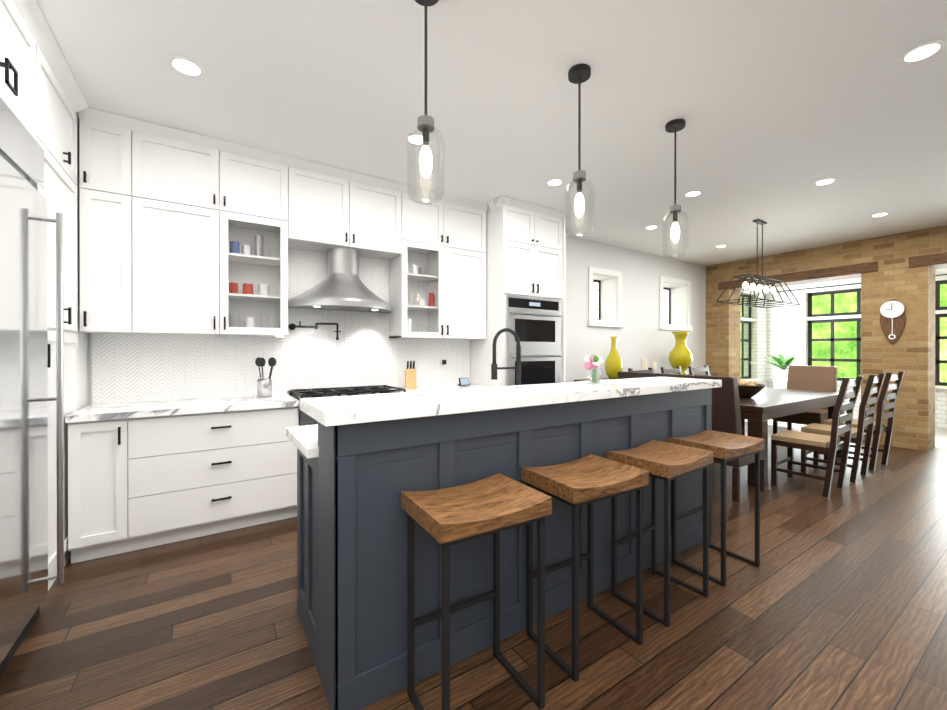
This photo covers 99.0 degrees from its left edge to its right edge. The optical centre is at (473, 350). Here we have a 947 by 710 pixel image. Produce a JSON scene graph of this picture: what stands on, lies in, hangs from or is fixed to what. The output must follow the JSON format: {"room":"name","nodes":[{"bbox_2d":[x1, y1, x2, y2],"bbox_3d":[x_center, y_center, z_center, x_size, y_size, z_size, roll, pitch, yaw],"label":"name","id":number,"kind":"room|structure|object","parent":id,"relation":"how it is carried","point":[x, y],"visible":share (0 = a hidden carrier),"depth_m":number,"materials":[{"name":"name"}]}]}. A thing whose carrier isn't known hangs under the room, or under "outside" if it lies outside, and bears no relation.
{"room":"kitchen","nodes":[
{"label":"kitchen","id":0,"kind":"room"},
{"bbox_2d":[0,0,47,139],"bbox_3d":[-2.231,-1.288,1.481,0.687,0.566,0.908,0,0,-33],"label":"upper cabinet","id":1,"kind":"object","parent":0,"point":[23,48],"depth_m":1.89,"materials":[{"name":"white wood"}]},
{"bbox_2d":[0,418,946,709],"bbox_3d":[2.281,1.353,2.667,14.800,0.100,7.180,0,0,-33],"label":"floor","id":2,"kind":"structure","parent":0,"point":[836,598],"depth_m":1.91,"materials":[{"name":"brown wood"}]},
{"bbox_2d":[0,84,55,675],"bbox_3d":[-2.215,0.155,1.494,0.725,2.299,0.908,0,0,-33],"label":"refrigerator","id":3,"kind":"object","parent":2,"relation":"on","point":[43,366],"depth_m":1.78,"materials":[{"name":"silver"}]},
{"bbox_2d":[48,48,79,584],"bbox_3d":[-2.649,-0.135,2.121,0.687,2.876,0.733,0,0,-33],"label":"tall cabinet","id":4,"kind":"object","parent":2,"relation":"on","point":[63,120],"depth_m":2.41,"materials":[{"name":"white wood"}]},
{"bbox_2d":[80,108,87,408],"bbox_3d":[-2.952,-0.136,2.584,0.687,2.876,0.373,0,0,-33],"label":"wall","id":5,"kind":"structure","parent":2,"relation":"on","point":[83,335],"depth_m":2.82,"materials":[{"name":"white paint"}]},
{"bbox_2d":[68,420,128,563],"bbox_3d":[-2.476,0.862,2.745,0.279,0.880,0.628,0,0,-33],"label":"base cabinet","id":6,"kind":"object","parent":2,"relation":"on","point":[98,450],"depth_m":2.49,"materials":[{"name":"white wood"}]},
{"bbox_2d":[129,408,298,551],"bbox_3d":[-1.961,0.861,3.082,1.070,0.880,0.628,0,0,-33],"label":"base cabinet","id":7,"kind":"object","parent":2,"relation":"on","point":[206,473],"depth_m":2.80,"materials":[{"name":"white wood"}]},
{"bbox_2d":[65,392,299,423],"bbox_3d":[-2.042,0.402,3.003,1.291,0.040,0.642,0,0,-33],"label":"countertop","id":8,"kind":"structure","parent":7,"relation":"on","point":[124,409],"depth_m":2.84,"materials":[{"name":"white stone"}]},
{"bbox_2d":[255,357,275,397],"bbox_3d":[-1.721,0.216,3.351,0.150,0.329,0.134,0,0,-33],"label":"utensil crock","id":9,"kind":"object","parent":8,"relation":"on","point":[264,387],"visible":1,"depth_m":3.31,"materials":[{"name":"silver metal"}]},
{"bbox_2d":[390,384,491,391],"bbox_3d":[-0.295,0.399,4.147,1.025,0.040,0.642,0,0,-33],"label":"countertop","id":10,"kind":"structure","parent":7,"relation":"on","point":[420,387],"depth_m":4.21,"materials":[{"name":"white stone"}]},
{"bbox_2d":[405,361,415,388],"bbox_3d":[-0.640,0.239,4.117,0.100,0.280,0.190,0,0,-13],"label":"knife block","id":11,"kind":"object","parent":10,"relation":"on","point":[410,378],"visible":1,"depth_m":4.07,"materials":[{"name":"brown wood"}]},
{"bbox_2d":[458,378,469,385],"bbox_3d":[-0.110,0.333,4.391,0.130,0.086,0.064,0,0,-43],"label":"smart display","id":12,"kind":"object","parent":10,"relation":"on","point":[463,381],"visible":0.98,"depth_m":4.37,"materials":[{"name":"black"}]},
{"bbox_2d":[288,385,405,425],"bbox_3d":[-1.095,0.822,3.585,0.916,0.959,0.694,0,0,-33],"label":"range","id":13,"kind":"object","parent":2,"relation":"on","point":[304,418],"visible":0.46,"depth_m":3.51,"materials":[{"name":"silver metal"}]},
{"bbox_2d":[401,473,551,709],"bbox_3d":[0.005,0.919,1.505,0.464,0.772,0.358,0,0,-33],"label":"bar stool","id":14,"kind":"object","parent":2,"relation":"on","point":[495,505],"visible":0.98,"depth_m":1.47,"materials":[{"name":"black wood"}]},
{"bbox_2d":[294,388,711,709],"bbox_3d":[0.396,0.778,2.424,2.580,1.050,0.720,0,0,-33],"label":"kitchen island","id":15,"kind":"object","parent":2,"relation":"on","point":[364,461],"depth_m":1.71,"materials":[{"name":"painted wood"},{"name":"marble"}]},
{"bbox_2d":[286,427,313,459],"bbox_3d":[0.315,0.403,2.545,2.670,0.040,0.528,0,0,-33],"label":"island countertop","id":16,"kind":"structure","parent":15,"relation":"on","point":[303,445],"depth_m":1.75,"materials":[{"name":"white stone"}]},
{"bbox_2d":[491,328,521,384],"bbox_3d":[0.240,0.116,2.611,0.247,0.532,0.131,0,0,-33],"label":"faucet","id":17,"kind":"object","parent":16,"relation":"on","point":[494,368],"visible":0.88,"depth_m":2.63,"materials":[{"name":"black"}]},
{"bbox_2d":[300,376,721,427],"bbox_3d":[0.493,0.228,2.283,2.670,0.050,0.460,0,0,-33],"label":"island countertop","id":18,"kind":"structure","parent":15,"relation":"on","point":[335,411],"depth_m":1.82,"materials":[{"name":"white stone"}]},
{"bbox_2d":[584,355,602,384],"bbox_3d":[0.732,0.113,2.456,0.122,0.179,0.092,0,0,-33],"label":"flower vase","id":19,"kind":"object","parent":18,"relation":"on","point":[592,363],"visible":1,"depth_m":2.43,"materials":[{"name":"clear glass"}]},
{"bbox_2d":[470,196,568,386],"bbox_3d":[0.502,-0.140,4.646,0.965,2.877,0.708,0,0,-33],"label":"tall cabinet","id":20,"kind":"object","parent":2,"relation":"on","point":[526,272],"visible":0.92,"depth_m":4.39,"materials":[{"name":"white wood"}]},
{"bbox_2d":[521,454,648,681],"bbox_3d":[0.499,0.918,1.828,0.466,0.772,0.361,0,0,-33],"label":"bar stool","id":21,"kind":"object","parent":2,"relation":"on","point":[589,480],"visible":1,"depth_m":1.79,"materials":[{"name":"black wood"}]},
{"bbox_2d":[628,368,652,372],"bbox_3d":[2.371,0.763,5.179,0.479,1.070,0.590,0,0,-33],"label":"dining chair","id":22,"kind":"object","parent":2,"relation":"on","point":[649,370],"visible":0.08,"depth_m":5.39,"materials":[{"name":"brown wood"}]},
{"bbox_2d":[574,373,710,381],"bbox_3d":[2.693,0.846,6.188,2.850,0.900,0.420,0,0,-33],"label":"sideboard","id":23,"kind":"object","parent":2,"relation":"on","point":[610,379],"depth_m":5.63,"materials":[{"name":"brown wood"}]},
{"bbox_2d":[605,336,622,378],"bbox_3d":[1.984,0.096,5.710,0.250,0.600,0.250,0,0,-33],"label":"vase","id":24,"kind":"object","parent":23,"relation":"on","point":[613,364],"visible":0.98,"depth_m":5.64,"materials":[{"name":"yellow ceramic"}]},
{"bbox_2d":[640,359,646,369],"bbox_3d":[2.569,0.255,6.094,0.108,0.281,0.108,0,0,45],"label":"candle","id":25,"kind":"object","parent":23,"relation":"on","point":[644,364],"depth_m":6.06,"materials":[{"name":"white wax"}]},
{"bbox_2d":[652,362,656,372],"bbox_3d":[2.787,0.279,6.236,0.108,0.231,0.108,0,0,45],"label":"candle","id":26,"kind":"object","parent":23,"relation":"on","point":[654,364],"depth_m":6.21,"materials":[{"name":"white wax"}]},
{"bbox_2d":[668,331,692,374],"bbox_3d":[3.406,0.039,6.641,0.370,0.710,0.370,0,0,-33],"label":"urn vase","id":27,"kind":"object","parent":23,"relation":"on","point":[681,354],"visible":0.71,"depth_m":6.54,"materials":[{"name":"yellow ceramic"}]},
{"bbox_2d":[607,440,713,626],"bbox_3d":[0.992,0.918,2.151,0.466,0.772,0.361,0,0,-33],"label":"bar stool","id":28,"kind":"object","parent":2,"relation":"on","point":[666,462],"visible":0.88,"depth_m":2.14,"materials":[{"name":"black wood"}]},
{"bbox_2d":[660,366,681,373],"bbox_3d":[2.979,0.762,5.577,0.468,1.070,0.581,0,0,-33],"label":"dining chair","id":29,"kind":"object","parent":2,"relation":"on","point":[678,370],"visible":0.08,"depth_m":5.76,"materials":[{"name":"brown wood"}]},
{"bbox_2d":[618,371,766,501],"bbox_3d":[2.137,0.760,4.054,0.658,1.080,1.150,0,0,-33],"label":"chair","id":30,"kind":"object","parent":2,"relation":"on","point":[726,415],"visible":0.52,"depth_m":3.49,"materials":[{"name":"brown wood"}]},
{"bbox_2d":[667,430,763,586],"bbox_3d":[1.478,0.917,2.469,0.459,0.772,0.352,0,0,-33],"label":"bar stool","id":31,"kind":"object","parent":2,"relation":"on","point":[724,447],"visible":0.79,"depth_m":2.44,"materials":[{"name":"black wood"}]},
{"bbox_2d":[688,365,744,435],"bbox_3d":[3.584,0.761,5.974,0.485,1.070,0.595,0,0,-33],"label":"dining chair","id":32,"kind":"object","parent":2,"relation":"on","point":[693,370],"visible":0.12,"depth_m":6.10,"materials":[{"name":"brown wood"}]},
{"bbox_2d":[745,353,817,388],"bbox_3d":[5.984,0.656,7.814,1.341,1.272,1.315,0,0,-33],"label":"plant","id":33,"kind":"object","parent":2,"relation":"on","point":[781,362],"visible":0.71,"depth_m":7.86,"materials":[{"name":"green plant"}]},
{"bbox_2d":[739,387,843,485],"bbox_3d":[3.421,0.913,4.895,2.350,0.770,1.060,0,0,-33],"label":"dining table","id":34,"kind":"object","parent":2,"relation":"on","point":[761,408],"visible":0.33,"depth_m":4.20,"materials":[{"name":"brown wood"}]},
{"bbox_2d":[738,380,765,397],"bbox_3d":[3.082,0.429,4.636,0.450,0.197,0.450,0,0,-33],"label":"bowl","id":35,"kind":"object","parent":34,"relation":"on","point":[749,389],"visible":0.71,"depth_m":4.49,"materials":[{"name":"brown wood"}]},
{"bbox_2d":[772,365,837,433],"bbox_3d":[4.696,0.757,5.730,0.658,1.080,0.550,0,0,-33],"label":"chair","id":36,"kind":"object","parent":2,"relation":"on","point":[817,378],"visible":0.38,"depth_m":5.73,"materials":[{"name":"brown leather"}]},
{"bbox_2d":[771,376,863,497],"bbox_3d":[3.250,0.765,3.836,0.476,1.070,0.587,0,0,-33],"label":"dining chair","id":37,"kind":"object","parent":2,"relation":"on","point":[831,445],"visible":1,"depth_m":3.75,"materials":[{"name":"brown wood"}]},
{"bbox_2d":[801,373,884,482],"bbox_3d":[3.862,0.765,4.236,0.485,1.070,0.594,0,0,-33],"label":"dining chair","id":38,"kind":"object","parent":2,"relation":"on","point":[859,435],"visible":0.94,"depth_m":4.14,"materials":[{"name":"brown wood"}]},
{"bbox_2d":[824,371,903,470],"bbox_3d":[4.460,0.764,4.628,0.476,1.070,0.588,0,0,-33],"label":"dining chair","id":39,"kind":"object","parent":2,"relation":"on","point":[879,427],"visible":0.67,"depth_m":4.46,"materials":[{"name":"brown wood"}]},
{"bbox_2d":[36,0,946,265],"bbox_3d":[2.281,-1.627,2.661,14.800,0.100,7.180,0,0,-33],"label":"ceiling","id":40,"kind":"structure","parent":0,"point":[780,107],"depth_m":2.51,"materials":[{"name":"white paint"}]},
{"bbox_2d":[167,56,204,77],"bbox_3d":[-1.592,-1.573,2.241,0.169,0.006,0.169,0,0,-42],"label":"recessed light","id":41,"kind":"object","parent":40,"relation":"in","point":[194,69],"depth_m":2.23,"materials":[{"name":"white"}]},
{"bbox_2d":[405,133,423,144],"bbox_3d":[-0.421,-1.575,3.008,0.169,0.006,0.169,0,0,-39],"label":"recessed light","id":42,"kind":"object","parent":40,"relation":"in","point":[416,135],"depth_m":2.99,"materials":[{"name":"white"}]},
{"bbox_2d":[407,0,443,204],"bbox_3d":[-0.206,-1.112,1.751,0.160,0.924,0.160,0,0,-33],"label":"pendant light","id":43,"kind":"object","parent":40,"relation":"hanging from","point":[425,127],"visible":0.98,"depth_m":1.75,"materials":[{"name":"black"}]},
{"bbox_2d":[545,178,563,185],"bbox_3d":[0.759,-1.576,3.781,0.169,0.006,0.169,0,0,-42],"label":"recessed light","id":44,"kind":"object","parent":40,"relation":"in","point":[552,182],"depth_m":3.77,"materials":[{"name":"white"}]},
{"bbox_2d":[565,64,593,236],"bbox_3d":[0.597,-1.113,2.277,0.160,0.924,0.160,0,0,-33],"label":"pendant light","id":45,"kind":"object","parent":40,"relation":"hanging from","point":[578,74],"visible":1,"depth_m":2.27,"materials":[{"name":"black"}]},
{"bbox_2d":[644,225,658,229],"bbox_3d":[2.276,-1.579,5.169,0.169,0.006,0.169,0,0,-39],"label":"recessed light","id":46,"kind":"object","parent":40,"relation":"in","point":[653,226],"depth_m":5.16,"materials":[{"name":"white"}]},
{"bbox_2d":[663,119,687,257],"bbox_3d":[1.400,-1.115,2.803,0.160,0.924,0.160,0,0,-33],"label":"pendant light","id":47,"kind":"object","parent":40,"relation":"hanging from","point":[674,126],"visible":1,"depth_m":2.80,"materials":[{"name":"black"}]},
{"bbox_2d":[683,190,702,196],"bbox_3d":[2.203,-1.577,4.057,0.169,0.006,0.169,0,0,-42],"label":"recessed light","id":48,"kind":"object","parent":40,"relation":"in","point":[692,193],"depth_m":4.04,"materials":[{"name":"white"}]},
{"bbox_2d":[715,245,727,247],"bbox_3d":[3.743,-1.581,6.106,0.169,0.006,0.169,0,0,-39],"label":"recessed light","id":49,"kind":"object","parent":40,"relation":"in","point":[719,246],"depth_m":6.10,"materials":[{"name":"white"}]},
{"bbox_2d":[716,219,799,307],"bbox_3d":[3.489,-1.079,4.924,1.252,1.004,0.412,0,0,-33],"label":"chandelier","id":50,"kind":"object","parent":40,"relation":"hanging from","point":[766,280],"visible":1,"depth_m":4.88,"materials":[{"name":"black metal"}]},
{"bbox_2d":[813,178,836,185],"bbox_3d":[3.277,-1.576,3.768,0.169,0.006,0.169,0,0,18],"label":"recessed light","id":51,"kind":"object","parent":40,"relation":"in","point":[829,180],"depth_m":3.75,"materials":[{"name":"white"}]},
{"bbox_2d":[870,212,889,216],"bbox_3d":[4.710,-1.578,4.683,0.169,0.006,0.169,0,0,-39],"label":"recessed light","id":52,"kind":"object","parent":40,"relation":"in","point":[884,213],"depth_m":4.66,"materials":[{"name":"white"}]},
{"bbox_2d":[899,40,946,63],"bbox_3d":[2.365,-1.573,2.131,0.169,0.006,0.169,0,0,-39],"label":"recessed light","id":53,"kind":"object","parent":40,"relation":"in","point":[921,52],"depth_m":2.13,"materials":[{"name":"white"}]},
{"bbox_2d":[88,236,946,427],"bbox_3d":[2.294,-0.137,2.553,14.700,2.880,6.980,0,0,-33],"label":"wall","id":54,"kind":"structure","parent":0,"point":[775,332],"depth_m":6.68,"materials":[{"name":"white paint"}]},
{"bbox_2d":[78,108,144,335],"bbox_3d":[-2.534,-0.851,2.871,0.324,1.446,0.348,0,0,-33],"label":"upper cabinet","id":55,"kind":"object","parent":54,"relation":"attached to","point":[111,148],"depth_m":2.73,"materials":[{"name":"white wood"}]},
{"bbox_2d":[145,124,228,335],"bbox_3d":[-2.234,-0.851,3.067,0.626,1.446,0.348,0,0,-33],"label":"upper cabinet","id":56,"kind":"object","parent":54,"relation":"attached to","point":[203,260],"depth_m":2.96,"materials":[{"name":"white wood"}]},
{"bbox_2d":[229,144,288,231],"bbox_3d":[-1.844,-1.322,3.322,0.538,0.506,0.348,0,0,-33],"label":"upper cabinet","id":57,"kind":"object","parent":54,"relation":"attached to","point":[258,180],"depth_m":3.21,"materials":[{"name":"white wood"}]},
{"bbox_2d":[288,321,340,339],"bbox_3d":[-1.440,-0.184,3.672,0.420,0.170,0.173,0,0,-33],"label":"pot filler","id":58,"kind":"object","parent":54,"relation":"attached to","point":[291,326],"visible":1,"depth_m":3.65,"materials":[{"name":"black metal"}]},
{"bbox_2d":[288,247,390,312],"bbox_3d":[-1.148,-0.656,3.664,0.970,0.543,0.500,0,0,-33],"label":"range hood","id":59,"kind":"object","parent":54,"relation":"attached to","point":[341,286],"visible":0.94,"depth_m":3.60,"materials":[{"name":"silver metal"}]},
{"bbox_2d":[273,156,408,263],"bbox_3d":[-1.201,-1.253,3.743,1.116,0.646,0.348,0,0,-33],"label":"upper cabinet","id":60,"kind":"object","parent":54,"relation":"attached to","point":[329,207],"depth_m":3.59,"materials":[{"name":"white wood"}]},
{"bbox_2d":[409,188,448,251],"bbox_3d":[-0.566,-1.324,4.159,0.518,0.506,0.348,0,0,-33],"label":"upper cabinet","id":61,"kind":"object","parent":54,"relation":"attached to","point":[428,224],"depth_m":4.04,"materials":[{"name":"white wood"}]},
{"bbox_2d":[421,196,487,339],"bbox_3d":[-0.200,-0.854,4.399,0.588,1.446,0.348,0,0,-33],"label":"upper cabinet","id":62,"kind":"object","parent":54,"relation":"attached to","point":[453,278],"depth_m":4.27,"materials":[{"name":"white wood"}]},
{"bbox_2d":[744,378,762,381],"bbox_3d":[5.559,0.612,8.292,1.450,0.040,0.100,0,0,-33],"label":"trim","id":63,"kind":"structure","parent":54,"relation":"attached to","point":[757,379],"depth_m":8.43,"materials":[{"name":"white"}]},
{"bbox_2d":[765,378,946,388],"bbox_3d":[8.212,0.616,6.294,0.100,0.040,6.350,0,0,-33],"label":"trim","id":64,"kind":"structure","parent":54,"relation":"attached to","point":[840,382],"depth_m":7.88,"materials":[{"name":"white"}]},
{"bbox_2d":[706,225,946,450],"bbox_3d":[6.267,-0.142,5.019,0.450,2.880,6.350,0,0,-33],"label":"brick wall","id":65,"kind":"structure","parent":0,"point":[910,352],"depth_m":5.55,"materials":[{"name":"beige brick"}]},
{"bbox_2d":[880,299,905,342],"bbox_3d":[5.668,-0.403,5.468,0.054,0.600,0.250,0,0,-33],"label":"wall clock","id":66,"kind":"object","parent":65,"relation":"attached to","point":[892,318],"visible":0.98,"depth_m":5.46,"materials":[{"name":"brown wood"}]},
{"label":"outside","id":67,"kind":"structure","parent":0,"visible":0},
{"bbox_2d":[741,284,946,385],"bbox_3d":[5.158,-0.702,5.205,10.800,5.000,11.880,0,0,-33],"label":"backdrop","id":68,"kind":"structure","parent":67,"point":[843,303],"depth_m":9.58,"materials":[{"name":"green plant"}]}
]}

